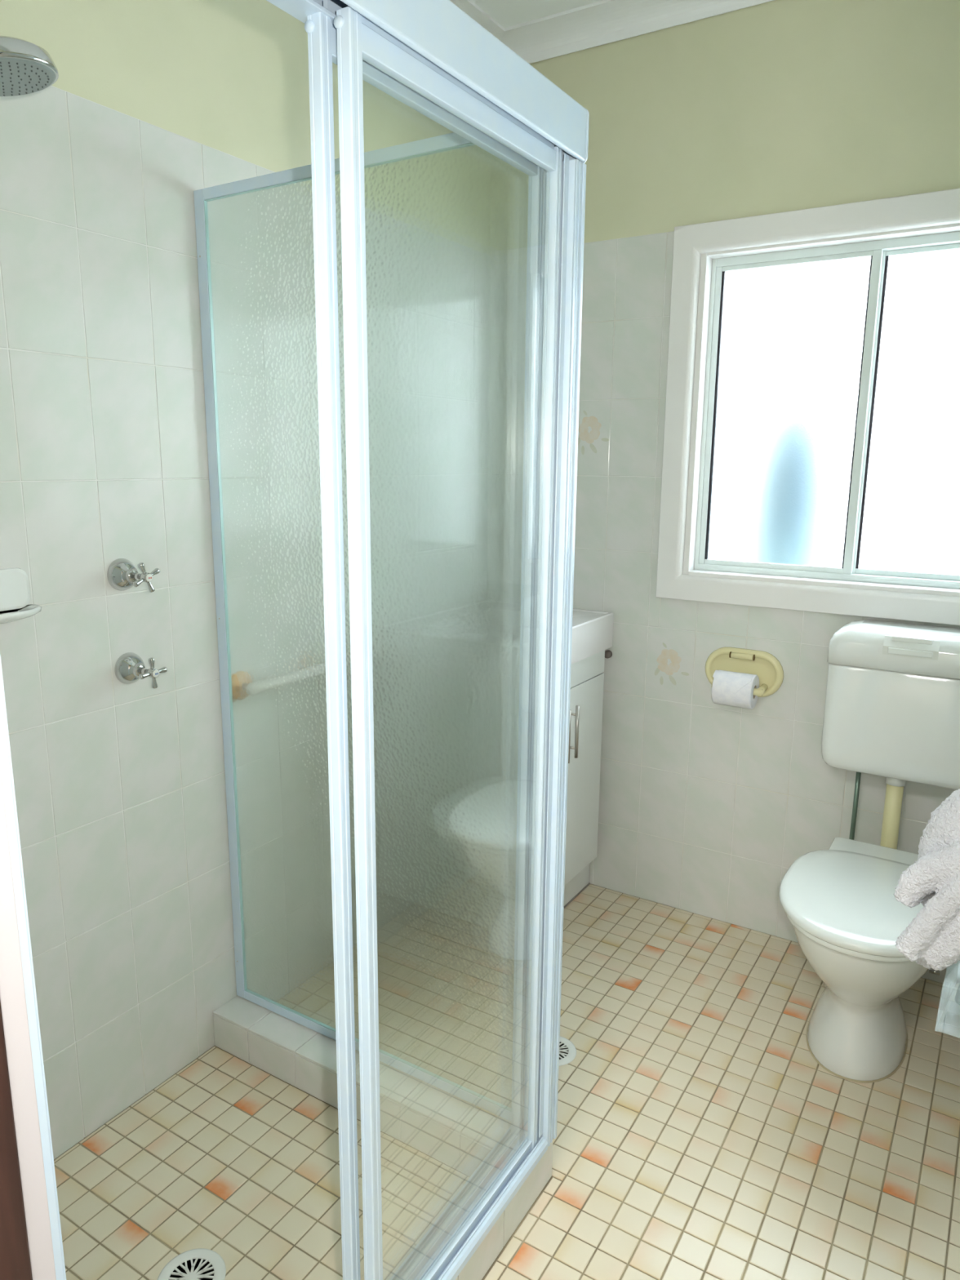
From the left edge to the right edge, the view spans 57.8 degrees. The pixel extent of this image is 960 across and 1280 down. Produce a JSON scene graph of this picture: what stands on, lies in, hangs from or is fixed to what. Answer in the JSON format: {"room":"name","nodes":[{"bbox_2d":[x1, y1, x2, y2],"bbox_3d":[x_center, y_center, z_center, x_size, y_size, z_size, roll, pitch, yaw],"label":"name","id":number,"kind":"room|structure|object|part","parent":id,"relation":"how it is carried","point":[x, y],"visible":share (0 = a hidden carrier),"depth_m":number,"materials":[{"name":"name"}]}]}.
{"room":"bathroom","nodes":[
{"label":"bathroom","id":0,"kind":"room"},
{"bbox_2d":[0,0,453,1159],"bbox_3d":[-0.565,-0.311,2.062,0.120,2.650,2.289,8,14,31],"label":"wall","id":1,"kind":"structure","parent":0,"point":[120,790],"depth_m":1.73,"materials":[{"name":"white tile"}]},
{"bbox_2d":[0,567,41,623],"bbox_3d":[-0.833,-0.072,1.495,0.064,0.090,0.176,8,14,31],"label":"soap holder","id":2,"kind":"object","parent":1,"relation":"attached to","point":[15,597],"visible":1,"depth_m":1.54,"materials":[{"name":"white ceramic"}]},
{"bbox_3d":[-0.857,-0.083,1.507,0.008,0.074,0.156,8,14,31],"label":"plate","id":3,"kind":"part","parent":2,"relation":"part of","materials":[{"name":"white ceramic"}]},
{"bbox_3d":[-0.832,-0.038,1.501,0.060,0.021,0.176,8,14,31],"label":"dish","id":4,"kind":"part","parent":2,"relation":"part of","materials":[{"name":"white ceramic"}]},
{"bbox_2d":[0,35,58,96],"bbox_3d":[-0.735,-0.832,1.234,0.325,0.123,0.146,8,14,31],"label":"rose","id":5,"kind":"object","parent":1,"relation":"attached to","point":[26,67],"visible":1,"depth_m":1.18,"materials":[{"name":"silver metal"}]},
{"bbox_2d":[106,558,159,592],"bbox_3d":[-0.679,-0.126,1.714,0.088,0.065,0.065,8,14,31],"label":"tap","id":6,"kind":"object","parent":1,"relation":"attached to","point":[122,574],"visible":1,"depth_m":1.71,"materials":[{"name":"silver metal"}]},
{"bbox_3d":[-0.660,-0.112,1.684,0.011,0.018,0.025,8,14,31],"label":"handle arm","id":7,"kind":"part","parent":6,"relation":"part of","materials":[{"name":"silver metal"}]},
{"bbox_3d":[-0.655,-0.138,1.687,0.012,0.025,0.018,8,14,31],"label":"handle arm","id":8,"kind":"part","parent":6,"relation":"part of","materials":[{"name":"silver metal"}]},
{"bbox_3d":[-0.647,-0.106,1.707,0.012,0.025,0.018,8,14,31],"label":"handle arm","id":9,"kind":"part","parent":6,"relation":"part of","materials":[{"name":"silver metal"}]},
{"bbox_3d":[-0.642,-0.132,1.710,0.011,0.018,0.025,8,14,31],"label":"handle arm","id":10,"kind":"part","parent":6,"relation":"part of","materials":[{"name":"silver metal"}]},
{"bbox_2d":[114,652,167,688],"bbox_3d":[-0.680,0.062,1.753,0.088,0.065,0.065,8,14,31],"label":"tap","id":11,"kind":"object","parent":1,"relation":"attached to","point":[130,667],"visible":1,"depth_m":1.75,"materials":[{"name":"silver metal"}]},
{"bbox_3d":[-0.663,0.071,1.720,0.011,0.012,0.025,8,14,31],"label":"handle arm","id":12,"kind":"part","parent":11,"relation":"part of","materials":[{"name":"silver metal"}]},
{"bbox_3d":[-0.653,0.048,1.731,0.012,0.025,0.011,8,14,31],"label":"handle arm","id":13,"kind":"part","parent":11,"relation":"part of","materials":[{"name":"silver metal"}]},
{"bbox_3d":[-0.652,0.085,1.741,0.012,0.025,0.011,8,14,31],"label":"handle arm","id":14,"kind":"part","parent":11,"relation":"part of","materials":[{"name":"silver metal"}]},
{"bbox_3d":[-0.642,0.061,1.751,0.011,0.012,0.025,8,14,31],"label":"handle arm","id":15,"kind":"part","parent":11,"relation":"part of","materials":[{"name":"silver metal"}]},
{"bbox_2d":[449,0,504,40],"bbox_3d":[-0.487,-1.557,1.702,0.100,0.062,2.149,8,14,31],"label":"trim","id":16,"kind":"structure","parent":1,"relation":"attached to","point":[469,7],"depth_m":2.40,"materials":[{"name":"white paint"}]},
{"bbox_2d":[53,884,959,1279],"bbox_3d":[0.131,1.082,1.799,1.890,0.060,2.479,8,14,31],"label":"floor","id":17,"kind":"structure","parent":0,"point":[701,1135],"depth_m":1.78,"materials":[{"name":"tile"}]},
{"bbox_2d":[157,1248,226,1279],"bbox_3d":[-0.500,1.107,1.506,0.116,0.007,0.116,8,14,31],"label":"floor drain","id":18,"kind":"object","parent":17,"relation":"on","point":[200,1264],"visible":1,"depth_m":1.52,"materials":[{"name":"white plastic"}]},
{"bbox_2d":[213,995,552,1279],"bbox_3d":[-0.487,1.055,1.532,0.871,0.094,0.990,8,14,31],"label":"shower curb","id":19,"kind":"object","parent":17,"relation":"on","point":[453,1131],"depth_m":1.81,"materials":[{"name":"tile"}]},
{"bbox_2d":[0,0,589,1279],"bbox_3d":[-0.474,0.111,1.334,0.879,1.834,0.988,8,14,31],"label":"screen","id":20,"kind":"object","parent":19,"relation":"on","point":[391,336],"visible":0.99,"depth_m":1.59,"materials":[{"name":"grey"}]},
{"bbox_3d":[-0.578,-0.020,1.959,0.028,1.833,0.012,8,14,31],"label":"return panel","id":21,"kind":"part","parent":20,"relation":"part of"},
{"bbox_3d":[-0.177,0.194,1.099,0.018,1.746,0.019,8,14,31],"label":"fixed panel","id":22,"kind":"part","parent":20,"relation":"part of","materials":[{"name":"white metal"}]},
{"bbox_3d":[-0.212,-0.859,1.558,0.816,0.022,0.012,8,14,31],"label":"rail","id":23,"kind":"part","parent":20,"relation":"part of","materials":[{"name":"white metal"}]},
{"bbox_3d":[-0.145,0.194,1.094,0.018,1.748,0.021,8,14,31],"label":"sliding door","id":24,"kind":"part","parent":20,"relation":"part of","materials":[{"name":"white metal"}]},
{"bbox_3d":[-0.232,0.027,1.749,0.790,1.793,0.004,8,14,31],"label":"hammered glass","id":25,"kind":"part","parent":20,"relation":"part of","materials":[{"name":"white"}]},
{"bbox_3d":[-0.228,0.915,1.925,0.816,0.022,0.012,8,14,31],"label":"rail","id":26,"kind":"part","parent":20,"relation":"part of","materials":[{"name":"white metal"}]},
{"bbox_3d":[-0.041,-0.695,1.126,0.013,0.054,0.468,8,14,31],"label":"rail","id":27,"kind":"part","parent":20,"relation":"part of","materials":[{"name":"white metal"}]},
{"bbox_3d":[-0.056,0.997,1.476,0.012,0.018,0.468,8,14,31],"label":"rail","id":28,"kind":"part","parent":20,"relation":"part of","materials":[{"name":"white metal"}]},
{"bbox_3d":[-0.011,-0.695,1.117,0.013,0.054,0.456,8,14,31],"label":"rail","id":29,"kind":"part","parent":20,"relation":"part of","materials":[{"name":"white metal"}]},
{"bbox_3d":[-0.027,0.999,1.467,0.012,0.018,0.456,8,14,31],"label":"rail","id":30,"kind":"part","parent":20,"relation":"part of","materials":[{"name":"white metal"}]},
{"bbox_3d":[0.134,0.119,1.522,0.030,1.750,0.033,8,14,31],"label":"corner post","id":31,"kind":"part","parent":20,"relation":"part of","materials":[{"name":"white metal"}]},
{"bbox_2d":[559,1035,576,1066],"bbox_3d":[0.176,0.991,2.097,0.112,0.007,0.112,8,14,31],"label":"floor drain","id":32,"kind":"object","parent":17,"relation":"on","point":[567,1051],"visible":0.31,"depth_m":2.09,"materials":[{"name":"white plastic"}]},
{"bbox_2d":[563,649,604,908],"bbox_3d":[0.069,0.450,2.676,0.494,0.821,0.605,8,14,31],"label":"vanity unit","id":33,"kind":"object","parent":17,"relation":"on","point":[587,675],"visible":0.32,"depth_m":2.68,"materials":[{"name":"white laminate"}]},
{"bbox_3d":[0.240,0.273,2.475,0.038,0.156,0.010,8,14,31],"label":"handle","id":34,"kind":"part","parent":33,"relation":"part of","materials":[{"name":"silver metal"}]},
{"bbox_3d":[0.268,0.264,2.521,0.038,0.156,0.010,8,14,31],"label":"handle","id":35,"kind":"part","parent":33,"relation":"part of","materials":[{"name":"silver metal"}]},
{"bbox_2d":[571,608,613,664],"bbox_3d":[0.058,-0.008,2.582,0.466,0.108,0.616,8,14,31],"label":"basin","id":36,"kind":"object","parent":33,"relation":"in","point":[592,630],"visible":0.14,"depth_m":2.60,"materials":[{"name":"white ceramic"}]},
{"bbox_2d":[778,619,959,1083],"bbox_3d":[0.957,0.499,2.074,0.393,0.985,0.685,8,14,31],"label":"toilet","id":37,"kind":"object","parent":17,"relation":"on","point":[892,704],"visible":0.87,"depth_m":2.12,"materials":[{"name":"white ceramic"}]},
{"bbox_3d":[0.895,0.617,2.012,0.362,0.016,0.457,8,14,31],"label":"seat","id":38,"kind":"part","parent":37,"relation":"part of","materials":[{"name":"white plastic"}]},
{"bbox_3d":[0.892,0.596,2.004,0.378,0.028,0.467,8,14,31],"label":"lid","id":39,"kind":"part","parent":37,"relation":"part of","materials":[{"name":"white plastic"}]},
{"bbox_3d":[1.102,0.021,2.206,0.392,0.101,0.152,8,14,31],"label":"cistern lid","id":40,"kind":"part","parent":37,"relation":"part of","materials":[{"name":"white ceramic"}]},
{"bbox_2d":[471,0,601,28],"bbox_3d":[0.155,-1.518,1.264,1.890,0.050,2.474,8,14,31],"label":"ceiling","id":41,"kind":"structure","parent":0,"point":[508,13],"depth_m":2.37,"materials":[{"name":"white paint"}]},
{"bbox_2d":[529,0,959,988],"bbox_3d":[0.810,-0.386,2.483,1.777,2.650,0.131,8,14,31],"label":"wall","id":42,"kind":"structure","parent":0,"point":[706,806],"depth_m":2.49,"materials":[{"name":"beige paint"}]},
{"bbox_2d":[604,649,612,658],"bbox_3d":[0.402,0.045,2.739,0.025,0.025,0.019,8,14,31],"label":"cap","id":43,"kind":"object","parent":42,"relation":"attached to","point":[608,653],"visible":0.82,"depth_m":2.73,"materials":[{"name":"metal"}]},
{"bbox_2d":[500,0,774,63],"bbox_3d":[0.713,-1.641,2.155,1.650,0.062,0.100,8,14,31],"label":"trim","id":44,"kind":"structure","parent":42,"relation":"attached to","point":[602,22],"depth_m":2.39,"materials":[{"name":"white paint"}]},
{"bbox_2d":[705,647,783,697],"bbox_3d":[0.747,0.099,2.497,0.226,0.136,0.075,8,14,31],"label":"toilet roll holder","id":45,"kind":"object","parent":42,"relation":"attached to","point":[769,670],"visible":0.8,"depth_m":2.50,"materials":[{"name":"yellow plastic"}]},
{"bbox_2d":[711,670,759,709],"bbox_3d":[0.727,0.140,2.479,0.112,0.100,0.100,8,14,31],"label":"toilet roll","id":46,"kind":"object","parent":45,"relation":"on","point":[730,688],"visible":0.98,"depth_m":2.44,"materials":[{"name":"paper"}]},
{"bbox_2d":[655,188,959,625],"bbox_3d":[0.977,-0.578,2.249,1.038,1.037,0.019,8,14,31],"label":"trim","id":47,"kind":"structure","parent":42,"relation":"attached to","point":[936,208],"depth_m":2.38,"materials":[{"name":"white paint"}]},
{"bbox_2d":[683,222,959,596],"bbox_3d":[1.005,-0.590,2.292,0.888,0.902,0.106,8,14,31],"label":"trim","id":48,"kind":"structure","parent":42,"relation":"attached to","point":[706,259],"depth_m":2.42,"materials":[{"name":"white paint"}]},
{"bbox_3d":[1.001,-0.155,2.382,0.852,0.014,0.106,8,14,31],"label":"sill","id":49,"kind":"part","parent":48,"relation":"part of","materials":[{"name":"white paint"}]},
{"bbox_2d":[693,231,959,589],"bbox_3d":[1.017,-0.592,2.312,0.852,0.870,0.049,8,14,31],"label":"window","id":50,"kind":"structure","parent":42,"relation":"in","point":[830,444],"depth_m":2.34,"materials":[{"name":"white glass"}]},
{"bbox_3d":[1.018,-0.592,2.314,0.852,0.870,0.045,8,14,31],"label":"frame","id":51,"kind":"part","parent":50,"relation":"part of","materials":[{"name":"white metal"}]},
{"bbox_3d":[0.669,-0.635,2.516,0.016,0.830,0.020,8,14,31],"label":"sash","id":52,"kind":"part","parent":50,"relation":"part of","materials":[{"name":"white metal"}]},
{"bbox_3d":[0.837,-0.213,2.494,0.388,0.014,0.016,8,14,31],"label":"sash rail","id":53,"kind":"part","parent":50,"relation":"part of","materials":[{"name":"white metal"}]},
{"bbox_3d":[0.841,-0.613,2.412,0.392,0.808,0.004,8,14,31],"label":"pane","id":54,"kind":"part","parent":50,"relation":"part of","materials":[{"name":"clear glass"}]},
{"bbox_3d":[0.844,-1.013,2.329,0.388,0.012,0.016,8,14,31],"label":"sash rail","id":55,"kind":"part","parent":50,"relation":"part of","materials":[{"name":"white metal"}]},
{"bbox_3d":[1.030,-0.592,2.320,0.022,0.830,0.020,8,14,31],"label":"sash","id":56,"kind":"part","parent":50,"relation":"part of","materials":[{"name":"white metal"}]},
{"bbox_3d":[1.197,-0.169,2.299,0.380,0.014,0.016,8,14,31],"label":"sash rail","id":57,"kind":"part","parent":50,"relation":"part of","materials":[{"name":"white metal"}]},
{"bbox_3d":[1.202,-0.570,2.217,0.384,0.808,0.004,8,14,31],"label":"pane","id":58,"kind":"part","parent":50,"relation":"part of","materials":[{"name":"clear glass"}]},
{"bbox_3d":[1.204,-0.969,2.134,0.380,0.012,0.016,8,14,31],"label":"sash rail","id":59,"kind":"part","parent":50,"relation":"part of","materials":[{"name":"white metal"}]},
{"bbox_2d":[928,968,940,975],"bbox_3d":[1.240,0.895,2.368,0.026,0.014,0.035,8,14,31],"label":"valve","id":60,"kind":"object","parent":42,"relation":"attached to","point":[931,970],"visible":0.07,"depth_m":2.35,"materials":[{"name":"silver metal"}]},
{"bbox_3d":[-0.459,-0.005,0.589,1.890,2.650,0.195,8,14,31],"label":"wall","id":61,"kind":"structure","parent":0,"visible":0},
{"bbox_2d":[0,675,64,1279],"bbox_3d":[-0.126,0.050,0.386,0.713,2.530,0.201,8,14,31],"label":"door","id":62,"kind":"structure","parent":61,"relation":"in","point":[30,1246],"depth_m":0.69,"materials":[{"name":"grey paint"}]},
{"bbox_3d":[0.908,-0.100,1.102,0.120,2.650,2.176,8,14,31],"label":"wall","id":63,"kind":"structure","parent":0,"visible":0},
{"bbox_3d":[0.577,0.125,0.837,0.117,0.096,0.048,8,14,31],"label":"towel ring","id":64,"kind":"object","parent":63,"relation":"attached to","visible":0},
{"bbox_2d":[893,788,959,971],"bbox_3d":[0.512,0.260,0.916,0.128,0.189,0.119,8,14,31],"label":"bath towel","id":65,"kind":"object","parent":64,"relation":"hanging from","point":[931,940],"visible":1,"depth_m":0.90,"materials":[{"name":"white fabric"}]}
]}

